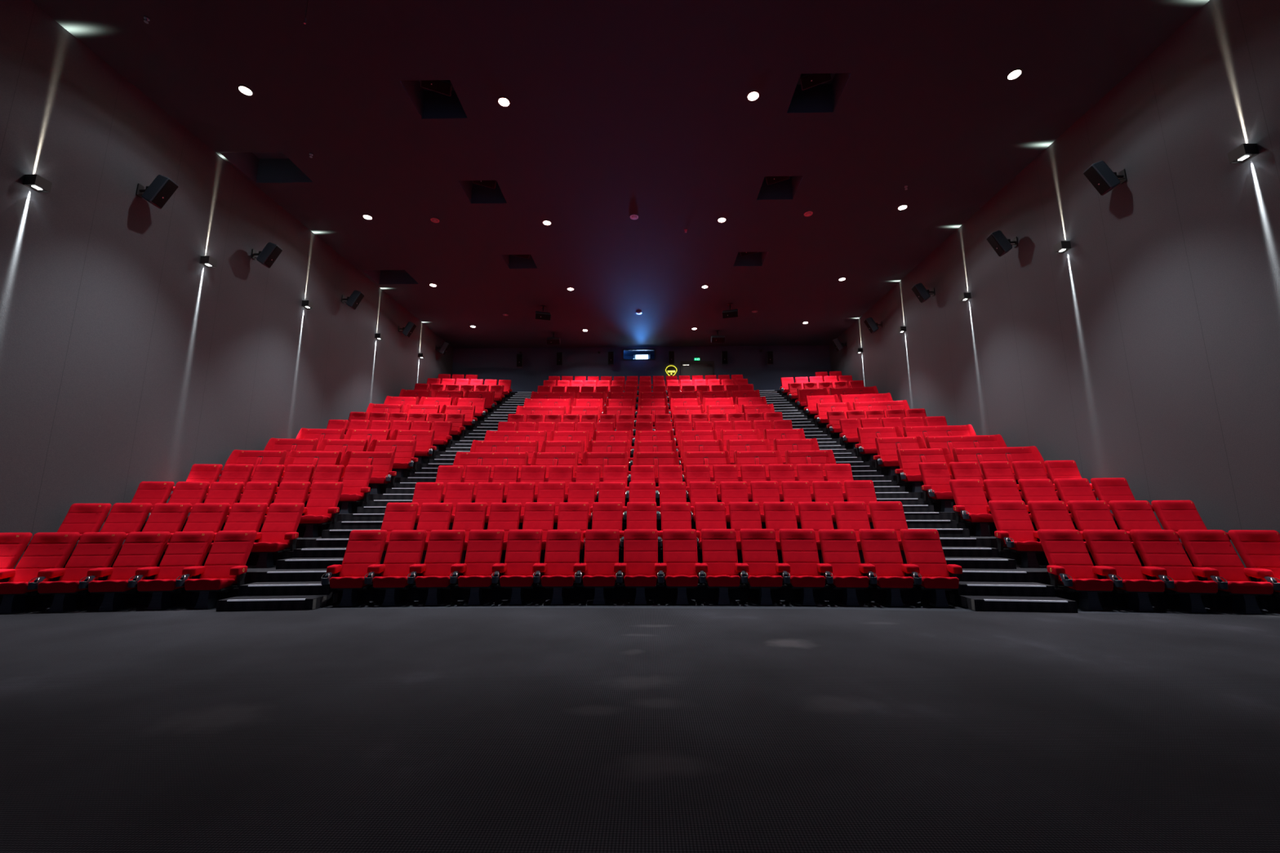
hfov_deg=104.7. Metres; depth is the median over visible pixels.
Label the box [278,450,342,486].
seat
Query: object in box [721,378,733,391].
chair
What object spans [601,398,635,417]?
seat
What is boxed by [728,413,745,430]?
chair
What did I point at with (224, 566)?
chair
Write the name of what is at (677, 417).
chair
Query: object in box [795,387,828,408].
seat
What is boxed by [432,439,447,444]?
seat cushion
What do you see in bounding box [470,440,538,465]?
seat
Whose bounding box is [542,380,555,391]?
chair
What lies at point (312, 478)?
seat cushion
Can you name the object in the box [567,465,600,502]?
chair
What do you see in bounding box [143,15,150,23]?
sprinkler head
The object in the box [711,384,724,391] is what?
chair
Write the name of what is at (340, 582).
seat cushion
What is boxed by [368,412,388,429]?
chair
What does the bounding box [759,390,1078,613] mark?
staircase
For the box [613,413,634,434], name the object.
chair
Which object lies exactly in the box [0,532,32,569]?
chair
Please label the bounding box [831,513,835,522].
seat cushion
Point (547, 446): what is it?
seat
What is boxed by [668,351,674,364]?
wall speaker
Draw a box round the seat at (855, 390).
[829,386,878,402]
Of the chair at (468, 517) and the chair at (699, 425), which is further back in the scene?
the chair at (699, 425)
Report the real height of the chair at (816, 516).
0.974 m
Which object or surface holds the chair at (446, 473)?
on the platform at (941, 515)
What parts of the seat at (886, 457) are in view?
armrest, folding armrest, backrest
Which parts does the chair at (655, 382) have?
backrest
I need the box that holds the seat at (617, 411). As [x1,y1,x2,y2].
[598,405,634,426]
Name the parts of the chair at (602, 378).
backrest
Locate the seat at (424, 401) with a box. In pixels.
[418,396,452,413]
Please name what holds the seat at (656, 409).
on the platform at (819, 428)
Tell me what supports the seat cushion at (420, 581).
on the chair at (445, 548)
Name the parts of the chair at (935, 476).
armrest, backrest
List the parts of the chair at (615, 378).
backrest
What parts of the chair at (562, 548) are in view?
armrest, backrest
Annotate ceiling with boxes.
[31,0,1209,348]
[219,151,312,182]
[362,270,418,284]
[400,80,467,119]
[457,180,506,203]
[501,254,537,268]
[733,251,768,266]
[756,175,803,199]
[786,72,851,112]
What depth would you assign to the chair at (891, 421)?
13.80 m
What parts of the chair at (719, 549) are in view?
armrest, backrest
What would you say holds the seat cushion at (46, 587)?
on the chair at (93, 550)
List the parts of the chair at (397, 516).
backrest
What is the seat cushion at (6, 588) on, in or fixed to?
on the chair at (45, 550)
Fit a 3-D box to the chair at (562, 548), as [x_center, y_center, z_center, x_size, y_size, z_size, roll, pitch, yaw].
[-1.188,1.975,7.028,0.623,0.976,0.612,0,-9,0]
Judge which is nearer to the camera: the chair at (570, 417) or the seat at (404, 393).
the chair at (570, 417)
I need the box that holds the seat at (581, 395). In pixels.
[577,391,605,406]
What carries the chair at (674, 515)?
on the platform at (253, 575)
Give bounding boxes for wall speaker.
[136,174,178,208]
[251,242,282,268]
[341,289,364,309]
[398,321,416,337]
[435,342,450,355]
[516,353,523,367]
[556,351,563,365]
[608,351,613,364]
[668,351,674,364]
[720,351,728,364]
[766,351,773,364]
[831,337,847,351]
[863,317,882,333]
[911,283,934,302]
[986,230,1017,257]
[1083,160,1126,195]
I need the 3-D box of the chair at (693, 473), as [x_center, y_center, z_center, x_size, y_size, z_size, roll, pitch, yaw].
[1.131,1.247,10.008,0.623,0.978,0.616,-1,-9,2]
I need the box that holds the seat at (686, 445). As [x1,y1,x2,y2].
[678,439,723,471]
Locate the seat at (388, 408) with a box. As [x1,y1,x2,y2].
[365,403,403,420]
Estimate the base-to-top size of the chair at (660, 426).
0.977 m
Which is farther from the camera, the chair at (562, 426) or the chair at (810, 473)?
the chair at (562, 426)
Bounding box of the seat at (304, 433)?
[295,427,344,450]
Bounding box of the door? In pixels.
[680,360,714,379]
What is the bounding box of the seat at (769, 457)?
[733,450,782,481]
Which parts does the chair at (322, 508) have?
backrest, armrest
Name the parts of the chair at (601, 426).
backrest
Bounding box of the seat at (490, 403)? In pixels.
[464,390,497,411]
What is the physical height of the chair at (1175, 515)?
0.975 m
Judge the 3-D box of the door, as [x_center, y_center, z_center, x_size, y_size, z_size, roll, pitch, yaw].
[2.656,-2.059,22.736,1.562,1.967,0.090,0,-9,1]
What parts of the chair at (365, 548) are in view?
armrest, backrest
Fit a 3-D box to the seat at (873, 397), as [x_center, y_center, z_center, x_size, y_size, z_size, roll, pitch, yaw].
[7.635,-0.662,16.668,1.872,0.978,0.634,-2,-10,8]
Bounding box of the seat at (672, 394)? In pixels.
[667,391,697,408]
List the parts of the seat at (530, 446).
folding armrest, folding armrest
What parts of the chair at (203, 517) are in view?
backrest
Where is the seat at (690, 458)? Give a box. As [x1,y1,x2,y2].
[682,450,730,485]
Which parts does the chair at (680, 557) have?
armrest, backrest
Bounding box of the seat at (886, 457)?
[873,435,926,475]
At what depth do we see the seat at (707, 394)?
18.37 m
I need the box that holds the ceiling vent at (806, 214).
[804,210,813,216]
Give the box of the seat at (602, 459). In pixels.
[574,451,628,481]
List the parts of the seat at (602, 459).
folding armrest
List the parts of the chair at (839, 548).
armrest, backrest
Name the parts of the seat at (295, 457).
backrest, folding armrest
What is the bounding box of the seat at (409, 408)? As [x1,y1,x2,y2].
[403,404,439,421]
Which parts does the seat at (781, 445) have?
folding armrest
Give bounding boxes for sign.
[665,364,676,375]
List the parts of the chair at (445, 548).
armrest, backrest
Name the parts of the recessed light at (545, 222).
bulb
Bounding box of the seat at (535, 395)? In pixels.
[530,391,574,406]
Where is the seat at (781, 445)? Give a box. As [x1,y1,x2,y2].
[773,438,819,464]
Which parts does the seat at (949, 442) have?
folding armrest, backrest, folding armrest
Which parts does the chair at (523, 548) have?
armrest, backrest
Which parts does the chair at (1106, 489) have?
backrest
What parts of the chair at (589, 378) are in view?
backrest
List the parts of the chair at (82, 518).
backrest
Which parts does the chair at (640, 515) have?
armrest, backrest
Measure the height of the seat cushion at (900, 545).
0.146 m
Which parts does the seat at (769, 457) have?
folding armrest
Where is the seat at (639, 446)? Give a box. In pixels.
[628,440,676,471]
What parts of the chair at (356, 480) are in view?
backrest, armrest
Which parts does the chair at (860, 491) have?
backrest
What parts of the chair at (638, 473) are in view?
backrest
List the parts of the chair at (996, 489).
backrest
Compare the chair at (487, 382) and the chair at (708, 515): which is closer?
the chair at (708, 515)
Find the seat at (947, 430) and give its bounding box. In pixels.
[902,424,976,448]
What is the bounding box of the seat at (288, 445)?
[263,437,318,464]
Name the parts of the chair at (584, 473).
backrest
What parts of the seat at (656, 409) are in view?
folding armrest, backrest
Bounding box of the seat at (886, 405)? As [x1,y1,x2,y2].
[853,400,909,417]
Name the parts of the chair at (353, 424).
backrest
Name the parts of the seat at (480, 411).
backrest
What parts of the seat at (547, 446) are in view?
folding armrest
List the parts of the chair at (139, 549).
armrest, backrest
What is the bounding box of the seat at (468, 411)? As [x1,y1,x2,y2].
[440,404,477,430]
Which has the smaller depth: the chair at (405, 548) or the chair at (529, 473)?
the chair at (405, 548)
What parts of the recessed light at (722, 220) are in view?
bulb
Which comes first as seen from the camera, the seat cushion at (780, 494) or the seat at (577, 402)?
the seat cushion at (780, 494)
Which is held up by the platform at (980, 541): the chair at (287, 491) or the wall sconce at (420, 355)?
the chair at (287, 491)
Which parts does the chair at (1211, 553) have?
armrest, backrest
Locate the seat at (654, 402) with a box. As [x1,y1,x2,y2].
[634,398,667,417]
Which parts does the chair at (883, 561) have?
armrest, backrest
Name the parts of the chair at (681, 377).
backrest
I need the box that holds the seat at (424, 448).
[390,429,436,463]
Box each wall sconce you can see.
[22,173,52,192]
[200,255,217,267]
[301,300,313,308]
[374,333,383,339]
[417,353,425,358]
[856,348,862,353]
[897,326,906,333]
[959,292,971,301]
[1053,240,1071,253]
[1227,143,1258,163]
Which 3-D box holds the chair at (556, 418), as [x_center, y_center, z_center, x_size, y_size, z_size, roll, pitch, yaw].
[-2.765,0.060,15.138,0.623,0.980,0.617,0,-9,-2]
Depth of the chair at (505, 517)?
8.17 m
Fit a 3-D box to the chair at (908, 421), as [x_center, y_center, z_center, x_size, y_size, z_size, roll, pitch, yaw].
[7.534,0.184,13.513,0.623,0.974,0.615,-2,-10,9]
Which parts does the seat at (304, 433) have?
backrest, folding armrest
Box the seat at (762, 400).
[735,396,766,413]
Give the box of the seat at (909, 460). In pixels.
[894,448,954,492]
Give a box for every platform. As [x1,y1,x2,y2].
[0,562,1279,609]
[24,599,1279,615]
[66,535,1194,567]
[139,511,1119,536]
[277,475,1018,493]
[304,492,1061,513]
[403,461,888,477]
[422,448,869,463]
[440,438,852,451]
[453,427,838,440]
[466,418,825,430]
[478,409,813,420]
[488,402,804,412]
[497,395,795,404]
[504,390,783,397]
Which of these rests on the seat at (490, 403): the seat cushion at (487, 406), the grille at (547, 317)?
the seat cushion at (487, 406)
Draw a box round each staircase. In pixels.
[216,391,531,611]
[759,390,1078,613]
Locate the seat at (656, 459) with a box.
[627,451,679,486]
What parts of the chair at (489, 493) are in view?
backrest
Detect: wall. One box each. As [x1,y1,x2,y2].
[0,0,453,568]
[452,345,831,391]
[829,0,1279,568]
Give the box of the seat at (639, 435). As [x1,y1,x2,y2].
[630,430,674,457]
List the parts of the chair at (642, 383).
backrest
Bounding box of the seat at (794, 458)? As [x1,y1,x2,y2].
[785,449,835,480]
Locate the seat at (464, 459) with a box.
[453,451,528,482]
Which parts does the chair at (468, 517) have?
backrest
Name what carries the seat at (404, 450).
on the platform at (908, 488)
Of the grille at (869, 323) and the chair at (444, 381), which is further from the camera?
the chair at (444, 381)
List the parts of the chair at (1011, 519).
armrest, backrest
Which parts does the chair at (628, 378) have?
backrest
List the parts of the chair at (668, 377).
backrest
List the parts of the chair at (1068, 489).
backrest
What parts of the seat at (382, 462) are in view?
backrest, folding armrest, armrest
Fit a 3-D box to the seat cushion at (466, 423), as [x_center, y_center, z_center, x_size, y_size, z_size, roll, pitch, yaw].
[-5.913,-0.093,15.903,1.020,0.146,0.335,1,-10,-5]
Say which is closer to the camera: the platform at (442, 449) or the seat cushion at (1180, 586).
the seat cushion at (1180, 586)
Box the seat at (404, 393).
[399,389,431,404]
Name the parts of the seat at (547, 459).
folding armrest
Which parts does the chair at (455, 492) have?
backrest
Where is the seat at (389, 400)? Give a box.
[383,395,418,413]
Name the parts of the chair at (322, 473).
backrest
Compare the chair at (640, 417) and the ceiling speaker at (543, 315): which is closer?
the chair at (640, 417)
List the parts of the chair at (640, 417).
backrest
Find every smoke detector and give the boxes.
[430,217,439,222]
[630,213,638,219]
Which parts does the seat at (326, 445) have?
backrest, folding armrest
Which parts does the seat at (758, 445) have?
folding armrest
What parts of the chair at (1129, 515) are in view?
backrest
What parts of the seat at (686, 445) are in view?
folding armrest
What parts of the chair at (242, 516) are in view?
backrest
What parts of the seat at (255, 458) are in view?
backrest, folding armrest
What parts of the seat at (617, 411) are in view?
backrest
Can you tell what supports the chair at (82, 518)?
on the platform at (253, 575)
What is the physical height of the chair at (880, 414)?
0.975 m
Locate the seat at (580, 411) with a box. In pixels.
[568,405,599,422]
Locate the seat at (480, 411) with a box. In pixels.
[453,397,488,420]
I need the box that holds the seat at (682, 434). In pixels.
[675,429,717,457]
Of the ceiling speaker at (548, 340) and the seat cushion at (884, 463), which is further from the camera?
the ceiling speaker at (548, 340)
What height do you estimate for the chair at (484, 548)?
0.979 m
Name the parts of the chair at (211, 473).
backrest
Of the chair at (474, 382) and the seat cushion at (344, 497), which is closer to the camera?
the seat cushion at (344, 497)
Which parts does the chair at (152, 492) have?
backrest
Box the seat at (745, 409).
[741,404,774,421]
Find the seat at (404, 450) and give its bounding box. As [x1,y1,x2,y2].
[367,439,417,477]
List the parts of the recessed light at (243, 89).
bulb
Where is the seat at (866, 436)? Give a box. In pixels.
[854,426,902,461]
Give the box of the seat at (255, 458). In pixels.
[217,449,286,481]
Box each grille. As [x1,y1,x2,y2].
[151,179,178,208]
[264,245,282,267]
[351,293,364,309]
[407,324,416,337]
[443,344,450,355]
[516,354,521,366]
[535,313,551,320]
[546,339,559,344]
[556,352,561,364]
[711,337,724,342]
[722,311,737,318]
[722,351,727,364]
[831,340,839,351]
[863,320,873,333]
[911,286,924,302]
[986,234,1004,256]
[1083,165,1110,195]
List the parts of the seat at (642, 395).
backrest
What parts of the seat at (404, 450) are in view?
backrest, folding armrest, armrest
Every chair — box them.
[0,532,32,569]
[0,532,79,613]
[23,503,111,568]
[27,532,126,612]
[72,502,151,556]
[78,531,170,611]
[104,481,174,527]
[120,502,191,555]
[127,531,214,609]
[145,481,209,527]
[164,502,230,552]
[168,463,222,502]
[175,530,257,608]
[185,481,244,526]
[204,464,253,501]
[207,502,267,553]
[224,481,277,523]
[237,464,284,502]
[250,502,304,568]
[261,481,311,525]
[271,464,314,503]
[298,481,343,537]
[304,465,344,503]
[320,529,387,606]
[326,419,348,434]
[337,465,373,513]
[342,419,369,439]
[345,412,368,434]
[364,529,426,605]
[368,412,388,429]
[369,420,391,430]
[380,502,418,564]
[388,412,407,430]
[388,420,411,439]
[407,529,466,605]
[408,413,426,430]
[411,421,431,430]
[412,482,444,529]
[413,383,429,390]
[416,502,453,564]
[426,377,440,390]
[427,413,446,430]
[429,383,444,397]
[432,421,452,451]
[435,465,463,502]
[437,373,450,383]
[441,378,454,391]
[443,482,475,529]
[444,384,459,391]
[446,413,465,440]
[449,529,504,604]
[451,374,464,384]
[452,502,487,564]
[455,378,469,391]
[460,384,474,398]
[463,465,491,502]
[465,374,478,384]
[470,378,483,391]
[475,384,488,391]
[475,482,505,529]
[484,379,497,391]
[487,502,521,563]
[489,385,504,403]
[491,529,542,604]
[492,465,519,502]
[497,379,511,396]
[497,422,515,431]
[506,413,524,431]
[506,482,535,529]
[517,422,536,431]
[520,465,546,502]
[522,502,555,552]
[525,413,542,431]
[532,529,581,604]
[537,385,551,391]
[537,422,555,440]
[537,481,565,525]
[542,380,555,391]
[544,413,561,431]
[547,465,573,502]
[548,376,559,386]
[551,386,564,391]
[556,380,569,391]
[556,422,574,431]
[556,502,589,552]
[561,376,573,386]
[563,413,579,431]
[566,386,579,399]
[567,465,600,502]
[567,482,595,525]
[570,380,582,391]
[573,529,619,604]
[574,376,586,386]
[576,413,597,430]
[577,422,594,440]
[580,380,596,391]
[581,386,594,391]
[582,502,622,550]
[583,376,599,386]
[590,481,625,523]
[591,422,613,440]
[594,380,610,391]
[595,386,608,399]
[595,413,616,431]
[595,465,627,498]
[596,376,612,386]
[606,386,622,398]
[608,380,623,391]
[610,376,625,389]
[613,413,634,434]
[613,528,657,604]
[616,422,633,444]
[619,502,657,551]
[622,380,637,395]
[622,481,655,524]
[623,376,638,386]
[624,386,636,401]
[625,465,654,502]
[631,422,653,446]
[633,413,652,435]
[635,386,651,402]
[636,380,651,395]
[637,376,651,389]
[651,375,663,389]
[651,380,665,391]
[653,385,666,391]
[653,413,671,431]
[654,528,698,604]
[655,422,672,431]
[655,465,682,502]
[656,481,686,524]
[657,502,691,551]
[665,375,676,388]
[666,379,678,395]
[666,385,679,401]
[672,413,688,435]
[674,421,692,445]
[678,375,690,388]
[680,379,692,391]
[681,385,694,391]
[685,464,710,502]
[689,481,717,524]
[691,375,703,385]
[691,413,707,430]
[693,379,706,391]
[694,421,711,430]
[694,502,726,552]
[694,528,740,604]
[696,384,709,400]
[704,374,716,385]
[707,379,719,391]
[709,413,726,430]
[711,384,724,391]
[712,464,738,502]
[714,421,732,439]
[717,374,729,384]
[720,481,748,524]
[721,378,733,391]
[725,384,738,397]
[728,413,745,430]
[728,502,761,552]
[731,374,742,384]
[733,421,751,430]
[734,528,782,604]
[735,378,748,391]
[740,383,753,391]
[740,464,766,502]
[746,412,764,429]
[750,480,780,524]
[753,420,772,439]
[763,502,797,563]
[765,412,782,429]
[768,464,795,502]
[773,420,792,429]
[775,528,825,605]
[779,377,794,395]
[781,480,812,528]
[786,382,802,401]
[795,377,808,389]
[795,463,824,502]
[797,502,834,563]
[803,382,817,389]
[808,376,822,388]
[812,480,844,528]
[814,371,827,382]
[816,528,869,605]
[817,382,832,395]
[823,375,837,387]
[824,463,853,502]
[826,410,845,438]
[828,371,842,381]
[832,502,871,564]
[833,381,848,387]
[838,375,852,387]
[839,418,859,448]
[844,480,876,528]
[846,409,865,427]
[848,380,864,387]
[858,528,913,606]
[860,417,880,427]
[866,409,885,426]
[868,501,907,564]
[881,417,904,436]
[885,408,906,426]
[899,528,962,607]
[902,417,924,435]
[906,408,926,426]
[918,462,955,511]
[924,416,947,426]
[949,462,988,502]
[949,479,994,536]
[980,461,1024,501]
[982,479,1034,524]
[988,500,1044,568]
[1011,461,1060,501]
[1017,479,1074,524]
[1027,501,1090,552]
[1037,529,1113,610]
[1044,460,1097,500]
[1053,478,1113,524]
[1067,500,1136,551]
[1082,529,1164,611]
[1090,477,1155,525]
[1108,500,1182,555]
[1129,529,1217,613]
[1151,500,1231,555]
[1177,529,1273,614]
[1227,529,1279,597]
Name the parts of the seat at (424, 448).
armrest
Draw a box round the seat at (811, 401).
[804,394,839,418]
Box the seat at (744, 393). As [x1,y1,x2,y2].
[730,389,759,404]
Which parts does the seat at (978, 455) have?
folding armrest, folding armrest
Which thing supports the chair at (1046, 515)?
on the platform at (253, 575)
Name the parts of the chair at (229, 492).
backrest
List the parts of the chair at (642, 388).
backrest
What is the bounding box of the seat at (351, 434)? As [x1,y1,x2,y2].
[343,428,390,451]
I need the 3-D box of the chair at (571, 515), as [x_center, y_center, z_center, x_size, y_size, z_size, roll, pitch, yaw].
[-1.171,1.724,8.025,0.623,0.979,0.616,0,-9,0]
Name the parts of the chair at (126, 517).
backrest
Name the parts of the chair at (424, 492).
backrest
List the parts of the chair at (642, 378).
backrest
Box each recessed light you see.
[236,84,253,96]
[361,213,373,220]
[429,283,436,287]
[497,96,511,107]
[542,219,551,225]
[566,287,573,290]
[701,284,708,288]
[716,217,726,222]
[746,89,759,102]
[838,277,846,280]
[897,204,908,210]
[1005,67,1023,80]
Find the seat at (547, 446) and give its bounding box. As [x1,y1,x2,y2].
[540,440,584,465]
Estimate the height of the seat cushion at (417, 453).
0.146 m
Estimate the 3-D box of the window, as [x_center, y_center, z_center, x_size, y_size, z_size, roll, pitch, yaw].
[-0.049,-3.354,23.061,1.529,0.530,0.090,0,-9,1]
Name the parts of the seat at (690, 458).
folding armrest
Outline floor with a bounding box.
[0,608,1279,852]
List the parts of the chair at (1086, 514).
backrest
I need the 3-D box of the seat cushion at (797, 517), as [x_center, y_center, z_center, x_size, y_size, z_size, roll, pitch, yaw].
[2.870,1.617,8.767,0.452,0.146,0.335,-1,-9,4]
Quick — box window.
[622,348,655,359]
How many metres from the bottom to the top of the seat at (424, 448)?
0.978 m
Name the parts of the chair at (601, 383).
backrest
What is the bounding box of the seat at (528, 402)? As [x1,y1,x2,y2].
[523,398,570,414]
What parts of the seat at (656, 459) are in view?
folding armrest, backrest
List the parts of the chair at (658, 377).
backrest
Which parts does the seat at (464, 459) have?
folding armrest, folding armrest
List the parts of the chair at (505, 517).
backrest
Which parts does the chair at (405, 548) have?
armrest, backrest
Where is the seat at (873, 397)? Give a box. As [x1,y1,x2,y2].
[840,392,893,410]
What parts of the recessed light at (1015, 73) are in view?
bulb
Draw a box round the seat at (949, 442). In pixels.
[925,434,1007,462]
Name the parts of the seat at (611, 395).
backrest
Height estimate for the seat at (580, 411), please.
0.978 m
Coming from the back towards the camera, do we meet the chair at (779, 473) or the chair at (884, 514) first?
the chair at (779, 473)
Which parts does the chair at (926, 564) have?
armrest, backrest, armrest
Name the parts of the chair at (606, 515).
backrest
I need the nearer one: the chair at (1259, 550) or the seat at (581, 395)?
the chair at (1259, 550)
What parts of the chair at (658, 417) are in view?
backrest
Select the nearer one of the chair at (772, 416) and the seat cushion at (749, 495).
the seat cushion at (749, 495)
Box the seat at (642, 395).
[635,391,666,409]
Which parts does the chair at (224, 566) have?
armrest, backrest, armrest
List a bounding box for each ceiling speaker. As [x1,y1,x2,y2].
[420,80,452,96]
[534,305,551,320]
[546,332,560,344]
[711,329,725,342]
[721,303,738,319]
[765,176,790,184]
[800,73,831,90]
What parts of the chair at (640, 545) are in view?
armrest, backrest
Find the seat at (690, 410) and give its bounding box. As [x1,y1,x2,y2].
[671,404,703,426]
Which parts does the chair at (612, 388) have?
backrest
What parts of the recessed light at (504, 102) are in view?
bulb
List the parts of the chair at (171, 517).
backrest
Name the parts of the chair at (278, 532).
armrest, backrest, armrest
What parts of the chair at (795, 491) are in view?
backrest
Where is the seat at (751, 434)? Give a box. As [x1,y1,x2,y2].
[720,429,760,451]
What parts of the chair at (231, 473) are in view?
backrest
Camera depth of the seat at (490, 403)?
18.25 m
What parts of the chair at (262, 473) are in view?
backrest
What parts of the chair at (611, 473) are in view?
backrest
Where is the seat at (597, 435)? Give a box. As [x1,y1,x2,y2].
[586,430,631,456]
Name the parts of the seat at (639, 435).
backrest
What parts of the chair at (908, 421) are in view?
backrest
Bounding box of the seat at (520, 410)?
[515,405,565,422]
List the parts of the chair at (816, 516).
backrest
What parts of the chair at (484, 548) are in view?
armrest, backrest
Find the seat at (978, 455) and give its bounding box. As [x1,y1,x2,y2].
[951,445,1049,483]
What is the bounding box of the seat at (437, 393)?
[431,390,463,405]
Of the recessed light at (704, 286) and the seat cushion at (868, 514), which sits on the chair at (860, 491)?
the seat cushion at (868, 514)
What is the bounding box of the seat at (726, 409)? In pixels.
[706,404,739,421]
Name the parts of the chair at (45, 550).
armrest, backrest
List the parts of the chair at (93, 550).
armrest, backrest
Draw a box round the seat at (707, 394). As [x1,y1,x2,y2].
[700,390,728,405]
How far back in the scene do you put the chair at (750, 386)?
19.32 m
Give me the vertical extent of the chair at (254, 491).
0.980 m
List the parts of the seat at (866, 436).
armrest, backrest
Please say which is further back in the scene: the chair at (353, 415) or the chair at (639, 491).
the chair at (353, 415)
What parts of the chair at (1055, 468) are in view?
backrest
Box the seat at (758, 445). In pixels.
[726,439,770,464]
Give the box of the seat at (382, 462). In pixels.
[339,450,396,493]
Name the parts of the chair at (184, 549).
armrest, backrest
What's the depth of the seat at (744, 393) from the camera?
18.28 m
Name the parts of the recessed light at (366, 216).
bulb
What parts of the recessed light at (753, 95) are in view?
bulb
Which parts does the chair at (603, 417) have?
backrest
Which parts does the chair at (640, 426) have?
backrest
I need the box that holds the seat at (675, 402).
[668,397,700,417]
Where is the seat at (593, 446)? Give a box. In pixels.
[581,440,630,467]
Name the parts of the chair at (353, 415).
backrest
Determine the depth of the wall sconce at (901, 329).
16.12 m
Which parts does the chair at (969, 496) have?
armrest, backrest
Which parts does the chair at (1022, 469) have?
backrest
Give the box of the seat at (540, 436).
[484,430,546,452]
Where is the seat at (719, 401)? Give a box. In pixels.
[702,396,733,413]
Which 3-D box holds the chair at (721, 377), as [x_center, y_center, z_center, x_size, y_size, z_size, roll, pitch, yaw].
[3.574,-1.807,21.250,0.623,0.976,0.612,-1,-9,4]
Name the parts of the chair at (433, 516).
backrest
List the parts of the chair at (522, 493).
backrest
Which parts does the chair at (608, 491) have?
backrest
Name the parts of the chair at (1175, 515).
backrest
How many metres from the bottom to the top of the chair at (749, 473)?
0.976 m
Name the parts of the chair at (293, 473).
backrest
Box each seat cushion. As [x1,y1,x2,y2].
[0,582,37,594]
[37,581,88,593]
[88,580,137,592]
[137,579,184,591]
[184,578,236,590]
[250,542,289,551]
[279,476,313,483]
[299,515,332,523]
[329,576,373,588]
[338,493,364,501]
[340,476,391,483]
[373,576,415,587]
[383,541,388,551]
[392,462,413,468]
[413,450,431,456]
[415,514,419,523]
[415,576,450,586]
[423,541,428,550]
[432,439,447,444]
[444,420,473,426]
[449,430,461,435]
[449,514,454,523]
[457,575,493,586]
[461,476,520,482]
[462,541,467,550]
[471,493,475,501]
[474,412,484,417]
[484,404,493,408]
[484,515,488,522]
[493,396,501,401]
[499,575,534,586]
[502,493,506,501]
[502,541,506,550]
[519,514,524,522]
[533,493,537,501]
[541,540,546,550]
[541,575,574,586]
[544,476,575,482]
[554,514,558,522]
[564,493,568,500]
[580,540,584,550]
[582,575,616,586]
[588,514,591,522]
[623,575,657,586]
[654,476,658,483]
[665,575,698,586]
[684,476,713,483]
[697,540,702,549]
[706,575,740,586]
[716,493,720,500]
[725,514,729,522]
[736,540,741,549]
[737,475,769,481]
[747,493,751,500]
[747,575,782,586]
[760,514,764,522]
[775,540,781,550]
[779,493,783,500]
[782,388,789,393]
[790,575,825,586]
[791,395,797,399]
[795,475,826,480]
[795,514,799,522]
[799,402,806,407]
[808,409,817,414]
[810,493,814,499]
[816,540,821,550]
[818,417,847,423]
[831,427,841,433]
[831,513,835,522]
[833,576,869,587]
[842,492,846,499]
[844,436,858,442]
[857,540,862,550]
[860,448,877,453]
[867,513,872,522]
[874,576,913,587]
[879,460,899,466]
[897,540,903,550]
[901,474,953,481]
[913,577,959,588]
[928,491,954,499]
[960,513,994,522]
[981,473,1049,480]
[1003,541,1044,551]
[1057,578,1113,591]
[1084,542,1089,551]
[1113,579,1164,591]
[1131,542,1136,551]
[1164,580,1217,593]
[1217,581,1273,594]
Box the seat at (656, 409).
[634,405,669,426]
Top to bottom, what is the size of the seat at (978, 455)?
0.978 m
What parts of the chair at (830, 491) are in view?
backrest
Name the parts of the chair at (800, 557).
armrest, backrest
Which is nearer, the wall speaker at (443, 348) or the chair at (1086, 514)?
the chair at (1086, 514)
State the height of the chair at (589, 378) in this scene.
0.978 m
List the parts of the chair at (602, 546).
armrest, backrest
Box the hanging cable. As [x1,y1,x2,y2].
[303,0,307,24]
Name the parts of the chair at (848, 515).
backrest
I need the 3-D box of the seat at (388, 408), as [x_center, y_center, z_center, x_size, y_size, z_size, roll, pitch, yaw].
[-8.239,-0.281,15.809,1.178,0.978,0.631,1,-10,-7]
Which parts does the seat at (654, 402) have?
backrest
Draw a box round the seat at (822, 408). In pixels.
[814,401,852,427]
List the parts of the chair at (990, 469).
backrest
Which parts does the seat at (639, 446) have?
folding armrest, backrest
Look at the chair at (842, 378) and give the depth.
19.89 m
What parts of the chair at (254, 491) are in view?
backrest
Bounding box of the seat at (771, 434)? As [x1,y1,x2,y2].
[763,428,805,450]
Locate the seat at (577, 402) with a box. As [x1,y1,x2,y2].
[573,398,603,414]
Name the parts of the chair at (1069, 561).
armrest, backrest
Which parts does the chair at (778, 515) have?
backrest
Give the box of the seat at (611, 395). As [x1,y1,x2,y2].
[604,391,635,409]
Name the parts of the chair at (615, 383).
backrest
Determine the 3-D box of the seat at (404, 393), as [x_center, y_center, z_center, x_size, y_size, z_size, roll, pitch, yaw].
[-8.210,-0.895,17.881,1.178,0.978,0.631,1,-10,-7]
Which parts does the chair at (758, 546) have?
armrest, backrest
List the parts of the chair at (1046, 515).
armrest, backrest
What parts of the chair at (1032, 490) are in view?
backrest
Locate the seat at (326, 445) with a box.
[315,438,368,465]
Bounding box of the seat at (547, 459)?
[530,451,577,482]
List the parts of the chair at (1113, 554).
armrest, backrest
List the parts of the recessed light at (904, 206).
bulb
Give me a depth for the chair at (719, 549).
7.03 m
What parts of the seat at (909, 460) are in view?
armrest, folding armrest, backrest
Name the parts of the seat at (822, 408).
backrest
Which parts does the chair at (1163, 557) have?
armrest, backrest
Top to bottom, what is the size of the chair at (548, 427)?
0.977 m
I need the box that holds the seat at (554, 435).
[549,430,589,452]
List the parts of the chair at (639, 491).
armrest, backrest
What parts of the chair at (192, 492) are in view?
backrest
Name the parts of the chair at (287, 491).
backrest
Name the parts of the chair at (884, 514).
backrest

